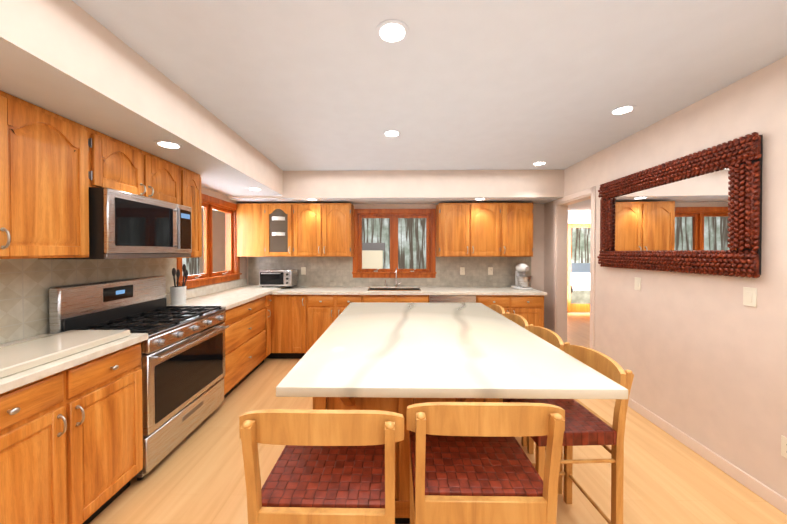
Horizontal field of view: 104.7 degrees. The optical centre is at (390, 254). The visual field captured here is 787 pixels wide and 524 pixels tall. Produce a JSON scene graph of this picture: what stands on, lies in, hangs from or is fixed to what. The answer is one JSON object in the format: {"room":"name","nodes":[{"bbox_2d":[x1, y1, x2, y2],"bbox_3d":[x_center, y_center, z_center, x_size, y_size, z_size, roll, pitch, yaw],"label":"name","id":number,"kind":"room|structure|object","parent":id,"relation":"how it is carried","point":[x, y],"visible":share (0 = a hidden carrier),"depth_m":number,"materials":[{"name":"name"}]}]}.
{"room":"kitchen","nodes":[
{"label":"kitchen","id":0,"kind":"room"},
{"bbox_2d":[0,0,282,195],"bbox_3d":[-1.777,-0.947,1.391,1.013,0.334,6.495,0,1,1],"label":"soffit","id":1,"kind":"structure","parent":0,"point":[71,60],"depth_m":1.62,"materials":[{"name":"paint"}]},
{"bbox_2d":[154,140,182,148],"bbox_3d":[-1.582,-0.786,2.166,0.169,0.007,0.169,0,1,-38],"label":"recessed light","id":2,"kind":"object","parent":1,"relation":"in","point":[166,144],"depth_m":2.15,"materials":[{"name":"paint"}]},
{"bbox_2d":[247,188,261,190],"bbox_3d":[-1.647,-0.802,3.693,0.169,0.007,0.169,0,1,-8],"label":"recessed light","id":3,"kind":"object","parent":1,"relation":"in","point":[255,189],"depth_m":3.69,"materials":[{"name":"paint"}]},
{"bbox_2d":[186,186,245,289],"bbox_3d":[-2.234,0.168,1.592,0.419,2.570,7.270,0,1,1],"label":"wall","id":4,"kind":"structure","parent":0,"point":[208,192],"depth_m":4.09,"materials":[{"name":"paint"}]},
{"bbox_2d":[0,91,27,258],"bbox_3d":[-1.974,-0.376,1.141,0.407,0.796,0.617,0,1,1],"label":"upper cabinet","id":5,"kind":"object","parent":4,"relation":"attached to","point":[13,117],"depth_m":1.47,"materials":[{"name":"brown wood"}]},
{"bbox_2d":[24,101,107,258],"bbox_3d":[-1.967,-0.381,1.589,0.407,0.796,0.543,0,1,1],"label":"upper cabinet","id":6,"kind":"object","parent":4,"relation":"attached to","point":[54,167],"depth_m":1.68,"materials":[{"name":"brown wood"}]},
{"bbox_2d":[0,258,176,343],"bbox_3d":[-2.160,0.260,1.585,0.124,0.525,3.052,0,1,1],"label":"tile backsplash","id":7,"kind":"structure","parent":4,"relation":"attached to","point":[26,285],"depth_m":1.89,"materials":[{"name":"beige tile"}]},
{"bbox_2d":[108,136,155,198],"bbox_3d":[-2.011,-0.603,2.096,0.367,0.362,0.495,0,1,1],"label":"upper cabinet","id":8,"kind":"object","parent":4,"relation":"attached to","point":[131,169],"depth_m":2.15,"materials":[{"name":"brown wood"}]},
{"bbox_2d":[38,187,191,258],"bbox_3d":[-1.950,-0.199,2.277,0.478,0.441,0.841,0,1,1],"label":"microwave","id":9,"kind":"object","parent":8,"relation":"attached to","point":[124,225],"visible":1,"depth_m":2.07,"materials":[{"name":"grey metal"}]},
{"bbox_2d":[156,156,187,205],"bbox_3d":[-2.006,-0.607,2.453,0.367,0.362,0.482,0,1,1],"label":"upper cabinet","id":10,"kind":"object","parent":4,"relation":"attached to","point":[171,178],"depth_m":2.56,"materials":[{"name":"brown wood"}]},
{"bbox_2d":[170,170,201,257],"bbox_3d":[-2.022,-0.384,2.846,0.347,0.816,0.320,0,1,1],"label":"upper cabinet","id":11,"kind":"object","parent":4,"relation":"attached to","point":[194,179],"depth_m":2.89,"materials":[{"name":"brown wood"}]},
{"bbox_2d":[176,193,241,288],"bbox_3d":[-2.261,-0.180,3.784,0.236,1.080,1.363,0,1,1],"label":"window","id":12,"kind":"structure","parent":4,"relation":"in","point":[208,276],"depth_m":3.86,"materials":[{"name":"brown wood"}]},
{"bbox_2d":[199,204,543,291],"bbox_3d":[-0.270,0.135,4.750,5.400,2.570,0.140,0,1,1],"label":"wall","id":13,"kind":"structure","parent":0,"point":[218,241],"depth_m":4.67,"materials":[{"name":"paint"}]},
{"bbox_2d":[237,203,267,256],"bbox_3d":[-1.973,-0.362,4.524,0.476,0.769,0.346,0,1,1],"label":"upper cabinet","id":14,"kind":"object","parent":13,"relation":"attached to","point":[252,218],"depth_m":4.37,"materials":[{"name":"brown wood"}]},
{"bbox_2d":[268,203,299,256],"bbox_3d":[-1.564,-0.362,4.518,0.484,0.769,0.346,0,1,1],"label":"upper cabinet","id":15,"kind":"object","parent":13,"relation":"attached to","point":[283,218],"depth_m":4.35,"materials":[{"name":"brown wood"}]},
{"bbox_2d":[300,203,327,256],"bbox_3d":[-1.188,-0.362,4.512,0.556,0.769,0.346,0,1,1],"label":"upper cabinet","id":16,"kind":"object","parent":13,"relation":"attached to","point":[313,216],"depth_m":4.34,"materials":[{"name":"brown wood"}]},
{"bbox_2d":[328,203,353,256],"bbox_3d":[-0.801,-0.362,4.506,0.483,0.769,0.346,0,1,1],"label":"upper cabinet","id":17,"kind":"object","parent":13,"relation":"attached to","point":[340,215],"depth_m":4.33,"materials":[{"name":"brown wood"}]},
{"bbox_2d":[248,256,530,286],"bbox_3d":[-0.022,0.258,4.673,4.355,0.515,0.007,0,1,1],"label":"tile backsplash","id":18,"kind":"structure","parent":13,"relation":"attached to","point":[320,271],"depth_m":4.67,"materials":[{"name":"grey tile"}]},
{"bbox_2d":[301,267,305,274],"bbox_3d":[-1.342,0.244,4.685,0.072,0.116,0.010,0,1,1],"label":"electrical outlet plate","id":19,"kind":"object","parent":18,"relation":"attached to","point":[303,270],"visible":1,"depth_m":4.68,"materials":[{"name":"beige plastic"}]},
{"bbox_2d":[460,267,464,274],"bbox_3d":[1.107,0.245,4.648,0.072,0.116,0.009,0,1,1],"label":"outlet","id":20,"kind":"object","parent":18,"relation":"attached to","point":[462,270],"visible":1,"depth_m":4.65,"materials":[{"name":"beige plastic"}]},
{"bbox_2d":[488,267,492,274],"bbox_3d":[1.534,0.245,4.641,0.072,0.116,0.009,0,1,1],"label":"outlet","id":21,"kind":"object","parent":18,"relation":"attached to","point":[490,270],"visible":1,"depth_m":4.64,"materials":[{"name":"beige plastic"}]},
{"bbox_2d":[352,209,435,277],"bbox_3d":[0.060,-0.180,4.721,1.292,1.060,0.187,0,1,1],"label":"window","id":22,"kind":"structure","parent":13,"relation":"in","point":[394,215],"depth_m":4.67,"materials":[{"name":"brown wood"}]},
{"bbox_2d":[436,203,475,256],"bbox_3d":[0.952,-0.361,4.479,0.502,0.769,0.346,0,1,1],"label":"upper cabinet","id":23,"kind":"object","parent":13,"relation":"attached to","point":[455,222],"depth_m":4.31,"materials":[{"name":"brown wood"}]},
{"bbox_2d":[476,203,507,256],"bbox_3d":[1.359,-0.361,4.473,0.575,0.769,0.346,0,1,1],"label":"upper cabinet","id":24,"kind":"object","parent":13,"relation":"attached to","point":[491,218],"depth_m":4.30,"materials":[{"name":"brown wood"}]},
{"bbox_2d":[508,203,532,256],"bbox_3d":[1.767,-0.361,4.467,0.530,0.769,0.346,0,1,1],"label":"upper cabinet","id":25,"kind":"object","parent":13,"relation":"attached to","point":[520,215],"depth_m":4.29,"materials":[{"name":"brown wood"}]},
{"bbox_2d":[227,170,563,203],"bbox_3d":[-0.086,-0.961,4.381,4.980,0.369,0.570,0,1,1],"label":"ceiling soffit","id":26,"kind":"structure","parent":0,"point":[436,186],"depth_m":4.09,"materials":[{"name":"paint"}]},
{"bbox_2d":[72,0,786,170],"bbox_3d":[-0.271,-1.176,1.431,5.500,0.120,7.070,0,1,1],"label":"ceiling","id":27,"kind":"structure","parent":0,"point":[310,85],"depth_m":1.82,"materials":[{"name":"paint"}]},
{"bbox_2d":[375,19,408,43],"bbox_3d":[0.012,-1.114,1.520,0.169,0.006,0.169,0,1,-23],"label":"recessed light","id":28,"kind":"object","parent":27,"relation":"in","point":[392,31],"depth_m":1.51,"materials":[{"name":"paint"}]},
{"bbox_2d":[383,130,400,136],"bbox_3d":[0.017,-1.127,2.817,0.169,0.006,0.169,0,1,-5],"label":"recessed light","id":29,"kind":"object","parent":27,"relation":"in","point":[389,133],"depth_m":2.81,"materials":[{"name":"paint"}]},
{"bbox_2d":[532,161,546,165],"bbox_3d":[1.852,-1.137,3.771,0.169,0.006,0.169,0,1,-5],"label":"recessed light","id":30,"kind":"object","parent":27,"relation":"in","point":[541,162],"depth_m":3.76,"materials":[{"name":"paint"}]},
{"bbox_2d":[609,105,636,114],"bbox_3d":[1.803,-1.123,2.354,0.169,0.006,0.169,0,1,-8],"label":"recessed light","id":31,"kind":"object","parent":27,"relation":"in","point":[624,109],"depth_m":2.35,"materials":[{"name":"paint"}]},
{"bbox_2d":[89,312,786,523],"bbox_3d":[1.449,1.501,2.748,8.900,0.120,9.700,0,1,1],"label":"floor","id":32,"kind":"structure","parent":0,"point":[196,475],"depth_m":1.96,"materials":[{"name":"brown wood"}]},
{"bbox_2d":[0,364,99,523],"bbox_3d":[-1.831,0.997,1.213,0.694,0.920,0.605,0,1,1],"label":"base cabinet","id":33,"kind":"object","parent":32,"relation":"on","point":[71,439],"depth_m":1.38,"materials":[{"name":"brown wood"}]},
{"bbox_2d":[0,333,147,399],"bbox_3d":[-1.818,0.519,1.003,0.712,0.040,1.812,0,1,1],"label":"countertop","id":34,"kind":"structure","parent":33,"relation":"on","point":[21,381],"depth_m":1.45,"materials":[{"name":"white stone"}]},
{"bbox_2d":[0,330,129,378],"bbox_3d":[-1.740,0.474,1.412,0.392,0.038,0.855,0,1,1],"label":"cutting board","id":35,"kind":"object","parent":34,"relation":"on","point":[21,356],"visible":0.96,"depth_m":1.51,"materials":[{"name":"stone"}]},
{"bbox_2d":[100,348,142,512],"bbox_3d":[-1.824,0.992,1.646,0.694,0.920,0.529,0,1,1],"label":"base cabinet","id":36,"kind":"object","parent":32,"relation":"on","point":[121,413],"depth_m":1.73,"materials":[{"name":"brown wood"}]},
{"bbox_2d":[49,275,228,480],"bbox_3d":[-1.813,0.820,2.371,0.702,1.250,0.960,0,1,1],"label":"range","id":37,"kind":"object","parent":32,"relation":"on","point":[183,360],"visible":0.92,"depth_m":2.21,"materials":[{"name":"silver metal"}]},
{"bbox_2d":[169,296,267,397],"bbox_3d":[-1.898,0.974,3.365,0.646,0.920,1.064,0,1,1],"label":"base cabinet","id":38,"kind":"object","parent":32,"relation":"on","point":[246,337],"depth_m":3.28,"materials":[{"name":"brown wood"}]},
{"bbox_2d":[166,284,291,311],"bbox_3d":[-1.881,0.490,3.761,0.715,0.040,1.869,0,1,1],"label":"countertop","id":39,"kind":"structure","parent":38,"relation":"on","point":[227,298],"depth_m":3.46,"materials":[{"name":"white stone"}]},
{"bbox_2d":[170,264,187,304],"bbox_3d":[-2.065,0.282,2.972,0.132,0.390,0.203,0,1,1],"label":"utensil crock","id":40,"kind":"object","parent":39,"relation":"on","point":[177,295],"visible":1,"depth_m":2.92,"materials":[{"name":"white ceramic"}]},
{"bbox_2d":[259,269,297,286],"bbox_3d":[-1.648,0.339,4.475,0.471,0.245,0.337,0,1,1],"label":"toaster oven","id":41,"kind":"object","parent":39,"relation":"on","point":[278,277],"visible":1,"depth_m":4.34,"materials":[{"name":"silver metal"}]},
{"bbox_2d":[268,296,271,358],"bbox_3d":[-1.910,0.964,4.340,0.653,0.920,0.717,0,1,1],"label":"base cabinet","id":42,"kind":"object","parent":32,"relation":"on","point":[269,297],"depth_m":4.03,"materials":[{"name":"brown wood"}]},
{"bbox_2d":[272,296,287,358],"bbox_3d":[-1.755,0.976,4.395,0.906,0.895,0.626,0,1,1],"label":"base cabinet","id":43,"kind":"object","parent":32,"relation":"on","point":[279,337],"depth_m":4.10,"materials":[{"name":"brown wood"}]},
{"bbox_2d":[284,296,311,358],"bbox_3d":[-1.209,0.976,4.385,0.332,0.895,0.628,0,1,1],"label":"base cabinet","id":44,"kind":"object","parent":32,"relation":"on","point":[297,309],"depth_m":4.08,"materials":[{"name":"brown wood"}]},
{"bbox_2d":[276,288,546,295],"bbox_3d":[0.233,0.509,4.344,3.674,0.040,0.645,0,1,1],"label":"countertop","id":45,"kind":"structure","parent":44,"relation":"on","point":[283,291],"depth_m":4.06,"materials":[{"name":"white stone"}]},
{"bbox_2d":[368,288,419,291],"bbox_3d":[0.060,0.595,4.370,0.762,0.188,0.392,0,1,1],"label":"sink","id":46,"kind":"object","parent":45,"relation":"in","point":[369,289],"depth_m":4.51,"materials":[{"name":"silver metal"}]},
{"bbox_2d":[511,263,532,289],"bbox_3d":[1.900,0.304,4.367,0.210,0.368,0.348,0,1,1],"label":"stand mixer","id":47,"kind":"object","parent":45,"relation":"on","point":[522,282],"visible":1,"depth_m":4.25,"materials":[{"name":"white metal"}]},
{"bbox_2d":[239,409,403,523],"bbox_3d":[-0.216,0.970,1.138,0.525,0.975,0.451,0,1,1],"label":"stool","id":48,"kind":"object","parent":32,"relation":"on","point":[334,467],"visible":1,"depth_m":0.96,"materials":[{"name":"brown wood"}]},
{"bbox_2d":[312,296,339,345],"bbox_3d":[-0.924,0.976,4.381,0.534,0.895,0.628,0,1,1],"label":"base cabinet","id":49,"kind":"object","parent":32,"relation":"on","point":[325,309],"depth_m":4.07,"materials":[{"name":"brown wood"}]},
{"bbox_2d":[340,296,367,313],"bbox_3d":[-0.550,0.976,4.375,0.509,0.895,0.628,0,1,1],"label":"base cabinet","id":50,"kind":"object","parent":32,"relation":"on","point":[345,301],"depth_m":4.06,"materials":[{"name":"brown wood"}]},
{"bbox_2d":[368,296,399,301],"bbox_3d":[-0.149,0.977,4.369,0.590,0.895,0.628,0,1,1],"label":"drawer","id":51,"kind":"object","parent":32,"relation":"on","point":[370,298],"depth_m":4.05,"materials":[{"name":"brown wood"}]},
{"bbox_2d":[313,398,498,523],"bbox_3d":[0.208,0.994,2.202,1.195,0.904,1.820,0,1,1],"label":"kitchen island","id":52,"kind":"object","parent":32,"relation":"on","point":[397,405],"depth_m":1.56,"materials":[{"name":"wood"}]},
{"bbox_2d":[276,302,627,398],"bbox_3d":[0.247,0.562,2.156,1.356,0.120,1.980,0,1,1],"label":"island countertop","id":53,"kind":"structure","parent":52,"relation":"on","point":[371,349],"depth_m":1.45,"materials":[{"name":"white stone"}]},
{"bbox_2d":[400,296,431,302],"bbox_3d":[0.266,0.977,4.363,0.508,0.895,0.628,0,1,1],"label":"base cabinet","id":54,"kind":"object","parent":32,"relation":"on","point":[415,299],"depth_m":4.05,"materials":[{"name":"brown wood"}]},
{"bbox_2d":[432,296,483,303],"bbox_3d":[0.839,0.977,4.354,0.769,0.895,0.628,0,1,1],"label":"dishwasher","id":55,"kind":"object","parent":32,"relation":"on","point":[435,299],"depth_m":4.04,"materials":[{"name":"silver metal"}]},
{"bbox_2d":[407,402,564,523],"bbox_3d":[0.320,0.969,1.185,0.525,0.975,0.451,0,1,1],"label":"stool","id":56,"kind":"object","parent":32,"relation":"on","point":[470,463],"visible":1,"depth_m":1.01,"materials":[{"name":"brown wood"}]},
{"bbox_2d":[488,304,509,401],"bbox_3d":[0.862,0.966,2.941,0.451,0.945,0.427,0,1,1],"label":"stool","id":57,"kind":"object","parent":32,"relation":"on","point":[498,309],"visible":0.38,"depth_m":2.93,"materials":[{"name":"brown wood"}]},
{"bbox_2d":[484,296,515,313],"bbox_3d":[1.413,0.977,4.345,0.511,0.895,0.628,0,1,1],"label":"base cabinet","id":58,"kind":"object","parent":32,"relation":"on","point":[508,303],"depth_m":4.03,"materials":[{"name":"brown wood"}]},
{"bbox_2d":[502,313,533,445],"bbox_3d":[0.865,0.971,2.486,0.451,0.945,0.427,0,1,1],"label":"stool","id":59,"kind":"object","parent":32,"relation":"on","point":[521,321],"visible":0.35,"depth_m":2.42,"materials":[{"name":"brown wood"}]},
{"bbox_2d":[516,296,543,326],"bbox_3d":[1.795,0.977,4.339,0.520,0.895,0.628,0,1,1],"label":"base cabinet","id":60,"kind":"object","parent":32,"relation":"on","point":[531,308],"depth_m":4.02,"materials":[{"name":"brown wood"}]},
{"bbox_2d":[499,326,569,493],"bbox_3d":[0.868,0.976,2.031,0.451,0.945,0.427,0,1,0],"label":"stool","id":61,"kind":"object","parent":32,"relation":"on","point":[550,337],"visible":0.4,"depth_m":1.99,"materials":[{"name":"brown wood"}]},
{"bbox_2d":[503,345,633,523],"bbox_3d":[0.891,0.980,1.587,0.451,0.945,0.427,0,1,-2],"label":"stool","id":62,"kind":"object","parent":32,"relation":"on","point":[585,425],"visible":0.65,"depth_m":1.42,"materials":[{"name":"brown wood"}]},
{"bbox_2d":[568,211,590,217],"bbox_3d":[3.940,0.173,7.316,3.740,2.440,0.140,0,1,1],"label":"wall","id":63,"kind":"structure","parent":0,"point":[579,214],"depth_m":7.23,"materials":[{"name":"paint"}]},
{"bbox_2d":[567,218,590,311],"bbox_3d":[4.639,0.259,7.279,1.040,2.270,0.116,0,1,1],"label":"door frame","id":64,"kind":"structure","parent":63,"relation":"attached to","point":[579,222],"depth_m":7.28,"materials":[{"name":"paint"}]},
{"bbox_2d":[568,199,590,210],"bbox_3d":[4.161,-1.071,4.800,3.220,0.100,5.140,0,1,1],"label":"ceiling","id":65,"kind":"structure","parent":0,"point":[585,205],"depth_m":6.49,"materials":[{"name":"paint"}]},
{"bbox_2d":[544,56,786,498],"bbox_3d":[2.288,0.168,1.542,0.343,2.570,7.271,0,1,1],"label":"wall","id":66,"kind":"structure","parent":0,"point":[702,357],"depth_m":2.12,"materials":[{"name":"paint"}]},
{"bbox_2d":[552,187,595,348],"bbox_3d":[2.389,0.329,3.865,0.202,2.200,0.937,0,1,1],"label":"door frame","id":67,"kind":"structure","parent":66,"relation":"attached to","point":[560,247],"depth_m":4.24,"materials":[{"name":"paint"}]},
{"bbox_2d":[634,277,640,290],"bbox_3d":[2.267,0.264,2.781,0.011,0.116,0.072,0,1,1],"label":"switch plate","id":68,"kind":"object","parent":66,"relation":"attached to","point":[637,285],"visible":1,"depth_m":2.77,"materials":[{"name":"beige plastic"}]},
{"bbox_2d":[597,132,762,277],"bbox_3d":[2.223,-0.307,2.525,0.112,0.880,1.467,0,1,1],"label":"mirror","id":69,"kind":"object","parent":66,"relation":"attached to","point":[699,212],"visible":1,"depth_m":2.22,"materials":[{"name":"brown wood"}]},
{"bbox_2d":[628,398,786,514],"bbox_3d":[2.203,1.413,1.358,0.194,0.085,6.468,0,1,1],"label":"baseboard","id":70,"kind":"structure","parent":66,"relation":"attached to","point":[766,493],"depth_m":2.06,"materials":[{"name":"paint"}]},
{"bbox_2d":[743,287,756,306],"bbox_3d":[2.228,0.259,1.881,0.011,0.116,0.072,0,1,1],"label":"switch plate","id":71,"kind":"object","parent":66,"relation":"attached to","point":[749,296],"visible":1,"depth_m":1.88,"materials":[{"name":"beige plastic"}]},
{"bbox_2d":[781,435,786,457],"bbox_3d":[2.220,1.081,1.688,0.010,0.116,0.072,0,1,1],"label":"electrical outlet plate","id":72,"kind":"object","parent":66,"relation":"attached to","point":[783,446],"visible":1,"depth_m":1.71,"materials":[{"name":"beige plastic"}]},
{"label":"outside","id":73,"kind":"structure","parent":0,"visible":0},
{"bbox_2d":[182,257,198,275],"bbox_3d":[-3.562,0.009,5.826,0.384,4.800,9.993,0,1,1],"label":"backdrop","id":74,"kind":"structure","parent":73,"point":[192,266],"depth_m":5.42,"materials":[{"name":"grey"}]},
{"bbox_2d":[362,243,384,268],"bbox_3d":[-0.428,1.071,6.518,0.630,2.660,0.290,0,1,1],"label":"shed","id":75,"kind":"object","parent":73,"point":[372,255],"visible":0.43,"depth_m":6.38,"materials":[{"name":"beige"}]},
{"bbox_2d":[362,218,425,268],"bbox_3d":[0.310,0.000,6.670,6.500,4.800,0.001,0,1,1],"label":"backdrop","id":76,"kind":"structure","parent":73,"point":[411,243],"depth_m":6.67,"materials":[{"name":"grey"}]},
{"bbox_2d":[571,263,589,292],"bbox_3d":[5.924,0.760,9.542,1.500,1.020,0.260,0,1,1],"label":"car","id":77,"kind":"object","parent":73,"point":[580,276],"visible":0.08,"depth_m":9.42,"materials":[{"name":"white metal"}]},
{"bbox_2d":[571,228,590,303],"bbox_3d":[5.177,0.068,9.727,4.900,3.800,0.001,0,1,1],"label":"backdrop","id":78,"kind":"structure","parent":73,"point":[580,245],"depth_m":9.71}
]}

